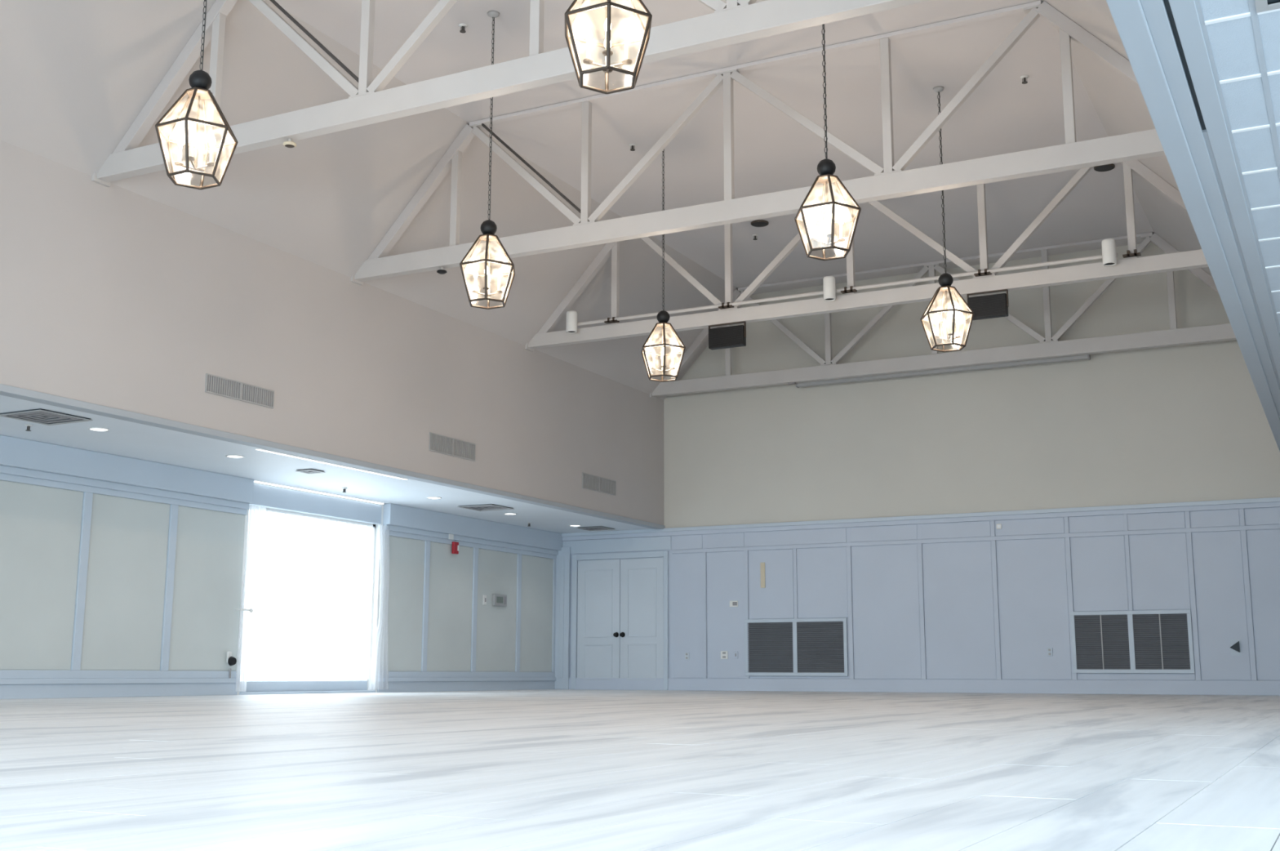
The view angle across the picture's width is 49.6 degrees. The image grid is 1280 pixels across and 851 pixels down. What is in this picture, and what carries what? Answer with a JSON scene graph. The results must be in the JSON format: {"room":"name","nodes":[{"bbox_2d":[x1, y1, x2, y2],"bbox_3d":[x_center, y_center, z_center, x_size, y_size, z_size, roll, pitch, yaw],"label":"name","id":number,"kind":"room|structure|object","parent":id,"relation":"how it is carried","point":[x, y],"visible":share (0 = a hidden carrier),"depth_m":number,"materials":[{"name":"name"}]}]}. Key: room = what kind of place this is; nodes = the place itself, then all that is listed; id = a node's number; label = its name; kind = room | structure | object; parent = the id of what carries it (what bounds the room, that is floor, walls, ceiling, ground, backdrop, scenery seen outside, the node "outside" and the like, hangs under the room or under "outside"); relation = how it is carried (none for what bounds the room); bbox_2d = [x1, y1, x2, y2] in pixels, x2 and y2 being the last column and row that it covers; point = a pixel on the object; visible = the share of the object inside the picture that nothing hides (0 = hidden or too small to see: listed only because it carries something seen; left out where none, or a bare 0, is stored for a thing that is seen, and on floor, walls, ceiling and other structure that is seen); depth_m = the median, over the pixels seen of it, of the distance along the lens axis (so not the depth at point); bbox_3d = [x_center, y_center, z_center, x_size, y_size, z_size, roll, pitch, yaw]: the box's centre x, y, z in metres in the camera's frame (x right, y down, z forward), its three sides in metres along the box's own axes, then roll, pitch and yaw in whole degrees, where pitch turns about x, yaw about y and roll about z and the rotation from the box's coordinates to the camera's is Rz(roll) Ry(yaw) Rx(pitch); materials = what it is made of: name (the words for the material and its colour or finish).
{"room":"event hall","nodes":[
{"label":"event hall","id":0,"kind":"room"},
{"bbox_2d":[0,434,563,698],"bbox_3d":[-7.112,1.413,14.142,0.380,2.770,24.260,-5,-11,27],"label":"wall","id":1,"kind":"structure","parent":0,"point":[120,575],"depth_m":16.77,"materials":[{"name":"grey paint"}]},
{"bbox_2d":[226,651,236,677],"bbox_3d":[-5.148,3.039,17.410,0.100,0.390,0.120,-5,-11,27],"label":"door stop","id":2,"kind":"object","parent":1,"relation":"attached to","point":[232,660],"visible":1,"depth_m":17.41,"materials":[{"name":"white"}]},
{"bbox_2d":[235,504,266,691],"bbox_3d":[-5.014,2.217,17.842,0.056,2.380,0.390,-5,-11,27],"label":"curtain","id":3,"kind":"object","parent":1,"relation":"hanging from","point":[257,513],"visible":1,"depth_m":17.82,"materials":[{"name":"white fabric"}]},
{"bbox_2d":[235,608,253,613],"bbox_3d":[-5.051,2.362,17.685,0.111,0.060,0.213,-7,-12,33],"label":"tieback","id":4,"kind":"object","parent":3,"relation":"attached to","point":[251,610],"visible":1,"depth_m":17.65,"materials":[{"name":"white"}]},
{"bbox_2d":[236,483,383,694],"bbox_3d":[-4.566,2.307,19.101,0.275,2.770,2.870,-5,-11,27],"label":"window","id":5,"kind":"structure","parent":1,"relation":"in","point":[275,499],"depth_m":19.16,"materials":[{"name":"white wood"}]},
{"bbox_2d":[246,510,374,679],"bbox_3d":[-4.506,2.372,19.069,0.036,2.210,2.610,-5,-11,27],"label":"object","id":6,"kind":"object","parent":5,"relation":"attached to","point":[302,562],"visible":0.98,"depth_m":19.04,"materials":[{"name":"white fabric"}]},
{"bbox_2d":[368,524,389,689],"bbox_3d":[-3.773,2.644,20.208,0.057,2.380,0.480,-5,-11,27],"label":"curtain","id":7,"kind":"object","parent":1,"relation":"hanging from","point":[379,668],"visible":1,"depth_m":20.19,"materials":[{"name":"white fabric"}]},
{"bbox_2d":[448,533,453,539],"bbox_3d":[-2.987,1.758,21.887,0.016,0.090,0.120,-5,-11,27],"label":"wall box","id":8,"kind":"object","parent":1,"relation":"attached to","point":[451,535],"visible":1,"depth_m":21.88,"materials":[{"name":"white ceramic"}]},
{"bbox_2d":[451,541,458,554],"bbox_3d":[-2.929,1.945,21.995,0.065,0.190,0.130,-5,-11,27],"label":"fire alarm","id":9,"kind":"object","parent":1,"relation":"attached to","point":[455,544],"visible":1,"depth_m":21.96,"materials":[{"name":"red plastic"}]},
{"bbox_2d":[482,594,486,604],"bbox_3d":[-2.542,2.859,22.702,0.028,0.160,0.090,-5,-11,27],"label":"wall switch","id":10,"kind":"object","parent":1,"relation":"attached to","point":[484,602],"visible":1,"depth_m":22.69,"materials":[{"name":"white plastic"}]},
{"bbox_2d":[492,593,506,606],"bbox_3d":[-2.337,2.910,23.066,0.056,0.190,0.380,-5,-11,27],"label":"control box","id":11,"kind":"object","parent":1,"relation":"attached to","point":[497,599],"visible":1,"depth_m":23.02,"materials":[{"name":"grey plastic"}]},
{"bbox_2d":[0,395,653,533],"bbox_3d":[-6.118,-0.097,13.893,2.150,0.120,24.260,-5,-11,27],"label":"soffit","id":12,"kind":"structure","parent":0,"point":[126,438],"depth_m":16.89,"materials":[{"name":"paint"}]},
{"bbox_2d":[24,424,32,431],"bbox_3d":[-6.210,0.024,14.056,0.077,0.060,0.075,-5,-11,27],"label":"sprinkler","id":13,"kind":"object","parent":12,"relation":"attached to","point":[27,425],"visible":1,"depth_m":14.04,"materials":[{"name":"white metal"}]},
{"bbox_2d":[0,408,93,425],"bbox_3d":[-5.840,-0.081,13.584,0.620,0.018,0.620,-5,-11,27],"label":"diffuser","id":14,"kind":"object","parent":12,"relation":"attached to","point":[40,415],"visible":1,"depth_m":13.58,"materials":[{"name":"grey metal"}]},
{"bbox_2d":[88,426,110,431],"bbox_3d":[-5.585,0.041,14.286,0.216,0.009,0.216,-5,-11,27],"label":"recessed light","id":15,"kind":"object","parent":12,"relation":"attached to","point":[95,428],"visible":1,"depth_m":14.25,"materials":[{"name":"white plastic"}]},
{"bbox_2d":[225,454,244,457],"bbox_3d":[-4.699,0.361,16.062,0.216,0.009,0.216,-5,-11,27],"label":"recessed light","id":16,"kind":"object","parent":12,"relation":"attached to","point":[227,455],"visible":1,"depth_m":16.05,"materials":[{"name":"white plastic"}]},
{"bbox_2d":[295,468,325,473],"bbox_3d":[-4.094,0.569,17.194,0.260,0.018,0.260,-5,-11,27],"label":"diffuser","id":17,"kind":"object","parent":12,"relation":"attached to","point":[308,470],"visible":1,"depth_m":17.16,"materials":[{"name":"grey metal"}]},
{"bbox_2d":[253,480,383,504],"bbox_3d":[-4.420,0.942,19.270,0.051,0.021,2.710,-5,-11,27],"label":"strip light","id":18,"kind":"object","parent":12,"relation":"attached to","point":[255,481],"visible":1,"depth_m":19.14,"materials":[{"name":"white plastic"}]},
{"bbox_2d":[255,448,408,479],"bbox_3d":[-3.659,0.482,16.724,0.066,0.009,2.750,-5,-11,27],"label":"strip light","id":19,"kind":"object","parent":12,"relation":"attached to","point":[259,449],"visible":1,"depth_m":16.57,"materials":[{"name":"white plastic"}]},
{"bbox_2d":[426,496,441,498],"bbox_3d":[-2.946,1.036,19.812,0.216,0.009,0.216,-5,-11,27],"label":"recessed light","id":20,"kind":"object","parent":12,"relation":"attached to","point":[428,497],"visible":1,"depth_m":19.77,"materials":[{"name":"white plastic"}]},
{"bbox_2d":[457,503,514,511],"bbox_3d":[-2.328,1.241,20.926,0.620,0.018,0.620,-5,-11,27],"label":"diffuser","id":21,"kind":"object","parent":12,"relation":"attached to","point":[485,507],"visible":1,"depth_m":20.91,"materials":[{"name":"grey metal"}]},
{"bbox_2d":[503,512,517,514],"bbox_3d":[-2.040,1.390,21.777,0.216,0.009,0.216,-5,-11,27],"label":"recessed light","id":22,"kind":"object","parent":12,"relation":"attached to","point":[504,513],"visible":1,"depth_m":21.77,"materials":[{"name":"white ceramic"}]},
{"bbox_2d":[577,525,615,530],"bbox_3d":[-0.760,1.780,23.918,0.500,0.018,0.500,-5,-11,27],"label":"diffuser","id":23,"kind":"object","parent":12,"relation":"attached to","point":[597,527],"visible":1,"depth_m":23.90,"materials":[{"name":"grey metal"}]},
{"bbox_2d":[0,140,663,524],"bbox_3d":[-5.204,-1.236,13.619,0.140,2.269,24.260,-5,-11,27],"label":"wall","id":24,"kind":"structure","parent":0,"point":[115,296],"depth_m":15.63,"materials":[{"name":"white paint"}]},
{"bbox_2d":[204,373,274,408],"bbox_3d":[-4.330,-0.370,15.011,0.017,0.200,1.030,-5,-11,27],"label":"air vent","id":25,"kind":"object","parent":24,"relation":"in","point":[215,384],"visible":1,"depth_m":14.99,"materials":[{"name":"grey metal"}]},
{"bbox_2d":[0,383,665,528],"bbox_3d":[-5.198,-0.141,13.418,0.160,0.067,24.260,-5,-11,27],"label":"trim","id":26,"kind":"structure","parent":24,"relation":"attached to","point":[5,389],"depth_m":15.51,"materials":[{"name":"grey paint"}]},
{"bbox_2d":[428,431,475,461],"bbox_3d":[-2.501,0.288,18.496,0.017,0.240,1.050,-5,-11,27],"label":"air vent","id":27,"kind":"object","parent":24,"relation":"in","point":[439,443],"visible":1,"depth_m":18.47,"materials":[{"name":"grey metal"}]},
{"bbox_2d":[582,471,616,495],"bbox_3d":[-0.648,0.935,22.027,0.017,0.240,1.090,-5,-11,27],"label":"air vent","id":28,"kind":"object","parent":24,"relation":"in","point":[590,482],"visible":1,"depth_m":22.01,"materials":[{"name":"grey metal"}]},
{"bbox_2d":[0,0,1212,399],"bbox_3d":[-0.707,-3.642,11.695,10.170,1.810,24.260,-5,-11,27],"label":"ceiling","id":29,"kind":"structure","parent":0,"point":[76,75],"depth_m":15.90,"materials":[{"name":"paint"}]},
{"bbox_2d":[155,0,237,189],"bbox_3d":[-3.192,-3.220,10.184,0.590,2.983,0.517,-5,-11,27],"label":"lantern pendant","id":30,"kind":"object","parent":29,"relation":"hanging from","point":[200,82],"visible":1,"depth_m":9.97,"materials":[{"name":"black metal"}]},
{"bbox_2d":[174,95,215,172],"bbox_3d":[-3.195,-2.111,9.986,0.270,0.570,0.266,-5,-11,27],"label":"candle","id":31,"kind":"object","parent":30,"relation":"on","point":[192,135],"depth_m":9.96,"materials":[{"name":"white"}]},
{"bbox_2d":[458,23,467,33],"bbox_3d":[-1.791,-4.013,13.999,0.091,0.070,0.089,-5,-11,27],"label":"sprinkler","id":32,"kind":"object","parent":29,"relation":"attached to","point":[463,26],"visible":1,"depth_m":13.99,"materials":[{"name":"white metal"}]},
{"bbox_2d":[459,10,515,309],"bbox_3d":[-1.459,-2.624,13.490,0.590,2.983,0.517,-5,-11,27],"label":"lantern pendant","id":33,"kind":"object","parent":29,"relation":"hanging from","point":[488,227],"visible":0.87,"depth_m":13.29,"materials":[{"name":"black metal"}]},
{"bbox_2d":[471,241,502,296],"bbox_3d":[-1.462,-1.515,13.292,0.228,0.570,0.231,-9,-14,43],"label":"candle","id":34,"kind":"object","parent":33,"relation":"on","point":[488,243],"depth_m":13.26,"materials":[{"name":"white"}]},
{"bbox_2d":[91,0,930,186],"bbox_3d":[-0.845,-3.621,11.420,9.968,1.772,0.200,-5,-11,27],"label":"roof truss","id":35,"kind":"object","parent":29,"relation":"attached to","point":[734,21],"visible":0.94,"depth_m":11.87,"materials":[{"name":"white paint"}]},
{"bbox_2d":[283,137,296,147],"bbox_3d":[-3.144,-2.536,12.430,0.122,0.077,0.122,-5,-11,27],"label":"detector","id":36,"kind":"object","parent":35,"relation":"attached to","point":[290,144],"visible":1,"depth_m":12.40,"materials":[{"name":"white paint"}]},
{"bbox_2d":[564,0,652,94],"bbox_3d":[-0.190,-3.514,8.500,0.590,2.983,0.517,-5,-11,27],"label":"lantern pendant","id":37,"kind":"object","parent":29,"relation":"hanging from","point":[607,68],"visible":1,"depth_m":8.25,"materials":[{"name":"black metal"}]},
{"bbox_2d":[582,0,632,72],"bbox_3d":[-0.193,-2.405,8.301,0.228,0.570,0.231,-9,-14,43],"label":"candle","id":38,"kind":"object","parent":37,"relation":"on","point":[627,35],"depth_m":8.26,"materials":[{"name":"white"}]},
{"bbox_2d":[629,143,636,151],"bbox_3d":[-0.091,-3.444,17.156,0.091,0.070,0.089,-5,-11,27],"label":"sprinkler","id":39,"kind":"object","parent":29,"relation":"attached to","point":[630,144],"visible":1,"depth_m":17.14,"materials":[{"name":"white metal"}]},
{"bbox_2d":[641,148,685,382],"bbox_3d":[0.282,-2.025,16.811,0.590,2.983,0.517,-5,-11,27],"label":"lantern pendant","id":40,"kind":"object","parent":29,"relation":"hanging from","point":[663,317],"visible":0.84,"depth_m":16.61,"materials":[{"name":"black metal"}]},
{"bbox_2d":[651,332,675,372],"bbox_3d":[0.280,-0.916,16.613,0.228,0.570,0.231,-9,-14,43],"label":"candle","id":41,"kind":"object","parent":40,"relation":"on","point":[654,353],"depth_m":16.58,"materials":[{"name":"white wax"}]},
{"bbox_2d":[751,234,758,239],"bbox_3d":[1.721,-2.810,20.677,0.091,0.070,0.089,-5,-11,27],"label":"sprinkler","id":42,"kind":"object","parent":29,"relation":"attached to","point":[753,235],"visible":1,"depth_m":20.67,"materials":[{"name":"white metal"}]},
{"bbox_2d":[350,0,1165,284],"bbox_3d":[0.953,-3.003,14.849,9.968,1.772,0.200,-5,-11,27],"label":"roof truss","id":43,"kind":"object","parent":29,"relation":"attached to","point":[891,181],"visible":0.89,"depth_m":14.59,"materials":[{"name":"white paint"}]},
{"bbox_2d":[436,266,447,274],"bbox_3d":[-2.342,-1.830,16.365,0.122,0.077,0.122,-5,-11,27],"label":"detector","id":44,"kind":"object","parent":43,"relation":"attached to","point":[442,271],"visible":1,"depth_m":16.33,"materials":[{"name":"white paint"}]},
{"bbox_2d":[751,219,768,226],"bbox_3d":[1.741,-2.931,20.117,0.260,0.028,0.260,-5,-11,27],"label":"ceiling speaker","id":45,"kind":"object","parent":29,"relation":"attached to","point":[760,223],"visible":1,"depth_m":20.07,"materials":[{"name":"brown metal"}]},
{"bbox_2d":[751,222,768,226],"bbox_3d":[1.741,-2.921,20.115,0.236,0.007,0.236,-5,-11,27],"label":"speaker grille","id":46,"kind":"object","parent":45,"relation":"attached to","point":[754,224],"depth_m":20.10,"materials":[{"name":"black metal"}]},
{"bbox_2d":[794,23,861,260],"bbox_3d":[1.585,-2.904,11.884,0.590,2.983,0.517,-5,-11,27],"label":"lantern pendant","id":47,"kind":"object","parent":29,"relation":"hanging from","point":[826,167],"visible":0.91,"depth_m":11.68,"materials":[{"name":"black metal"}]},
{"bbox_2d":[810,180,845,245],"bbox_3d":[1.582,-1.795,11.686,0.228,0.570,0.231,-9,-14,43],"label":"candle","id":48,"kind":"object","parent":47,"relation":"on","point":[827,224],"depth_m":11.66,"materials":[{"name":"white glass"}]},
{"bbox_2d":[524,160,1208,351],"bbox_3d":[2.787,-2.366,18.346,9.968,1.758,0.200,-5,-11,27],"label":"roof truss","id":49,"kind":"object","parent":29,"relation":"attached to","point":[544,337],"visible":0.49,"depth_m":18.05,"materials":[{"name":"white paint"}]},
{"bbox_2d":[708,320,746,350],"bbox_3d":[1.192,-1.230,18.940,0.544,0.333,0.115,-5,-11,27],"label":"speaker","id":50,"kind":"object","parent":49,"relation":"hanging from","point":[731,336],"visible":1,"depth_m":18.88},
{"bbox_2d":[709,324,742,346],"bbox_3d":[1.167,-1.215,18.888,0.480,0.255,0.005,-5,-11,27],"label":"speaker grille","id":51,"kind":"object","parent":50,"relation":"attached to","point":[726,336],"depth_m":18.88,"materials":[{"name":"black metal"}]},
{"bbox_2d":[577,248,1141,325],"bbox_3d":[2.477,-1.756,18.284,7.860,0.065,0.080,-5,-11,27],"label":"pipe","id":52,"kind":"object","parent":49,"relation":"attached to","point":[986,272],"visible":0.92,"depth_m":18.05,"materials":[{"name":"white metal"}]},
{"bbox_2d":[565,310,577,333],"bbox_3d":[-0.981,-1.486,19.912,0.160,0.300,0.166,-5,-11,27],"label":"spotlight","id":53,"kind":"object","parent":52,"relation":"attached to","point":[571,316],"visible":1,"depth_m":19.85,"materials":[{"name":"white metal"}]},
{"bbox_2d":[822,275,835,301],"bbox_3d":[2.485,-1.793,18.151,0.160,0.300,0.166,-5,-11,27],"label":"spotlight","id":54,"kind":"object","parent":52,"relation":"attached to","point":[828,282],"visible":1,"depth_m":18.09,"materials":[{"name":"white metal"}]},
{"bbox_2d":[1101,238,1116,266],"bbox_3d":[5.613,-2.070,16.560,0.160,0.300,0.166,-5,-11,27],"label":"spotlight","id":55,"kind":"object","parent":52,"relation":"attached to","point":[1108,255],"visible":1,"depth_m":16.50,"materials":[{"name":"white metal"}]},
{"bbox_2d":[966,288,1008,319],"bbox_3d":[4.356,-1.510,17.332,0.504,0.333,0.115,-5,-11,27],"label":"speaker","id":56,"kind":"object","parent":49,"relation":"hanging from","point":[996,305],"visible":0.86,"depth_m":17.28},
{"bbox_2d":[968,293,1004,317],"bbox_3d":[4.330,-1.495,17.280,0.440,0.255,0.005,-5,-11,27],"label":"speaker grille","id":57,"kind":"object","parent":56,"relation":"attached to","point":[988,305],"depth_m":17.27,"materials":[{"name":"black metal"}]},
{"bbox_2d":[649,231,1236,399],"bbox_3d":[4.644,-1.728,21.888,9.968,1.758,0.200,-5,-11,27],"label":"roof truss","id":58,"kind":"object","parent":29,"relation":"attached to","point":[828,369],"visible":0.87,"depth_m":21.62,"materials":[{"name":"white paint"}]},
{"bbox_2d":[795,354,1090,387],"bbox_3d":[4.679,-0.847,21.859,4.684,0.066,0.110,-5,-11,27],"label":"projection screen","id":59,"kind":"object","parent":58,"relation":"attached to","point":[1086,356],"visible":1,"depth_m":21.74,"materials":[{"name":"white metal"}]},
{"bbox_2d":[920,85,973,351],"bbox_3d":[3.336,-2.302,15.225,0.590,2.983,0.517,-5,-11,27],"label":"lantern pendant","id":60,"kind":"object","parent":29,"relation":"hanging from","point":[945,280],"visible":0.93,"depth_m":15.04,"materials":[{"name":"black metal"}]},
{"bbox_2d":[934,290,961,341],"bbox_3d":[3.333,-1.193,15.027,0.228,0.570,0.231,-9,-14,43],"label":"candle","id":61,"kind":"object","parent":60,"relation":"on","point":[948,327],"depth_m":15.00,"materials":[{"name":"white wax"}]},
{"bbox_2d":[1020,75,1028,84],"bbox_3d":[4.217,-3.788,15.177,0.091,0.070,0.089,-5,-11,27],"label":"sprinkler","id":62,"kind":"object","parent":29,"relation":"attached to","point":[1024,77],"visible":1,"depth_m":15.16,"materials":[{"name":"white metal"}]},
{"bbox_2d":[1093,163,1115,171],"bbox_3d":[5.992,-3.326,17.856,0.260,0.028,0.260,-5,-11,27],"label":"ceiling speaker","id":63,"kind":"object","parent":29,"relation":"attached to","point":[1106,167],"visible":0.91,"depth_m":17.83,"materials":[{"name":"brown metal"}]},
{"bbox_2d":[0,688,1279,850],"bbox_3d":[0.474,2.183,10.026,17.360,0.200,24.660,-5,-11,27],"label":"floor","id":64,"kind":"structure","parent":0,"point":[535,769],"depth_m":4.08,"materials":[{"name":"white tile"}]},
{"bbox_2d":[663,241,1279,528],"bbox_3d":[4.898,-0.597,22.191,10.250,4.080,0.200,-5,-11,27],"label":"wall","id":65,"kind":"structure","parent":0,"point":[1185,423],"depth_m":21.77,"materials":[{"name":"beige paint"}]},
{"bbox_2d":[554,497,1279,695],"bbox_3d":[6.066,2.662,20.943,17.360,2.770,0.285,-5,-11,27],"label":"panelling","id":66,"kind":"object","parent":65,"relation":"attached to","point":[947,602],"visible":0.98,"depth_m":21.35,"materials":[{"name":"blue paint"}]},
{"bbox_2d":[570,550,668,689],"bbox_3d":[-0.375,3.393,24.062,1.900,2.360,0.105,-5,-11,27],"label":"door","id":67,"kind":"structure","parent":66,"relation":"attached to","point":[634,592],"depth_m":24.10,"materials":[{"name":"blue paint"}]},
{"bbox_2d":[684,652,688,659],"bbox_3d":[0.793,3.895,23.394,0.080,0.120,0.020,-5,-11,27],"label":"outlet","id":68,"kind":"object","parent":66,"relation":"attached to","point":[686,654],"visible":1,"depth_m":23.38,"materials":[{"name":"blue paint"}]},
{"bbox_2d":[720,650,728,658],"bbox_3d":[1.406,3.826,23.085,0.130,0.130,0.020,-5,-11,27],"label":"outlet","id":69,"kind":"object","parent":66,"relation":"attached to","point":[724,654],"visible":1,"depth_m":23.07,"materials":[{"name":"white plastic"}]},
{"bbox_2d":[729,600,737,606],"bbox_3d":[1.567,2.980,23.150,0.150,0.100,0.026,-5,-11,27],"label":"thermostat","id":70,"kind":"object","parent":66,"relation":"attached to","point":[732,603],"visible":1,"depth_m":23.13,"materials":[{"name":"white plastic"}]},
{"bbox_2d":[733,650,737,657],"bbox_3d":[1.591,3.809,22.986,0.070,0.120,0.028,-5,-11,27],"label":"wall switch","id":71,"kind":"object","parent":66,"relation":"attached to","point":[735,652],"visible":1,"depth_m":22.98,"materials":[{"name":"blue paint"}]},
{"bbox_2d":[760,562,764,587],"bbox_3d":[2.040,2.486,22.994,0.080,0.420,0.020,-5,-11,27],"label":"wall strip","id":72,"kind":"object","parent":66,"relation":"attached to","point":[762,564],"visible":1,"depth_m":22.98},
{"bbox_2d":[744,617,848,675],"bbox_3d":[2.527,3.608,22.528,1.770,0.920,0.035,-5,-11,27],"label":"return air grille","id":73,"kind":"object","parent":66,"relation":"attached to","point":[798,646],"visible":1,"depth_m":22.52,"materials":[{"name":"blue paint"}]},
{"bbox_2d":[995,523,1001,528],"bbox_3d":[5.530,1.555,21.323,0.080,0.080,0.034,-5,-11,27],"label":"wall sensor","id":74,"kind":"object","parent":66,"relation":"attached to","point":[999,525],"visible":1,"depth_m":21.31,"materials":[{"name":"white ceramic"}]},
{"bbox_2d":[1046,647,1053,655],"bbox_3d":[6.125,3.384,20.691,0.080,0.120,0.020,-5,-11,27],"label":"outlet","id":75,"kind":"object","parent":66,"relation":"attached to","point":[1049,650],"visible":1,"depth_m":20.68,"materials":[{"name":"blue paint"}]},
{"bbox_2d":[1070,608,1195,672],"bbox_3d":[7.162,3.153,20.180,1.680,0.900,0.035,-5,-11,27],"label":"return air grille","id":76,"kind":"object","parent":66,"relation":"attached to","point":[1142,641],"visible":1,"depth_m":20.17,"materials":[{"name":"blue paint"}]},
{"bbox_2d":[1230,639,1241,655],"bbox_3d":[8.401,3.130,19.526,0.143,0.220,0.050,-5,-11,27],"label":"wall bracket","id":77,"kind":"object","parent":66,"relation":"attached to","point":[1235,644],"visible":1,"depth_m":19.53,"materials":[{"name":"metal"}]},
{"bbox_2d":[1139,0,1247,320],"bbox_3d":[3.780,-2.032,9.052,0.140,2.269,24.260,-5,-11,27],"label":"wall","id":78,"kind":"structure","parent":0,"point":[1140,1],"depth_m":6.50,"materials":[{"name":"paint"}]},
{"bbox_2d":[1106,0,1279,451],"bbox_3d":[3.746,-0.932,8.872,0.110,0.067,24.260,-5,-11,27],"label":"trim","id":79,"kind":"structure","parent":78,"relation":"attached to","point":[1129,18],"depth_m":6.83,"materials":[{"name":"paint"}]},
{"bbox_2d":[1139,0,1279,417],"bbox_3d":[5.906,-1.201,7.788,4.750,0.200,24.260,-5,-11,27],"label":"soffit","id":80,"kind":"structure","parent":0,"point":[1220,60],"depth_m":6.29,"materials":[{"name":"paint"}]},
{"bbox_2d":[1254,0,1279,13],"bbox_3d":[2.465,-1.641,4.856,0.590,0.018,0.590,-5,-11,27],"label":"diffuser","id":81,"kind":"object","parent":80,"relation":"attached to","point":[1261,6],"visible":1,"depth_m":5.19,"materials":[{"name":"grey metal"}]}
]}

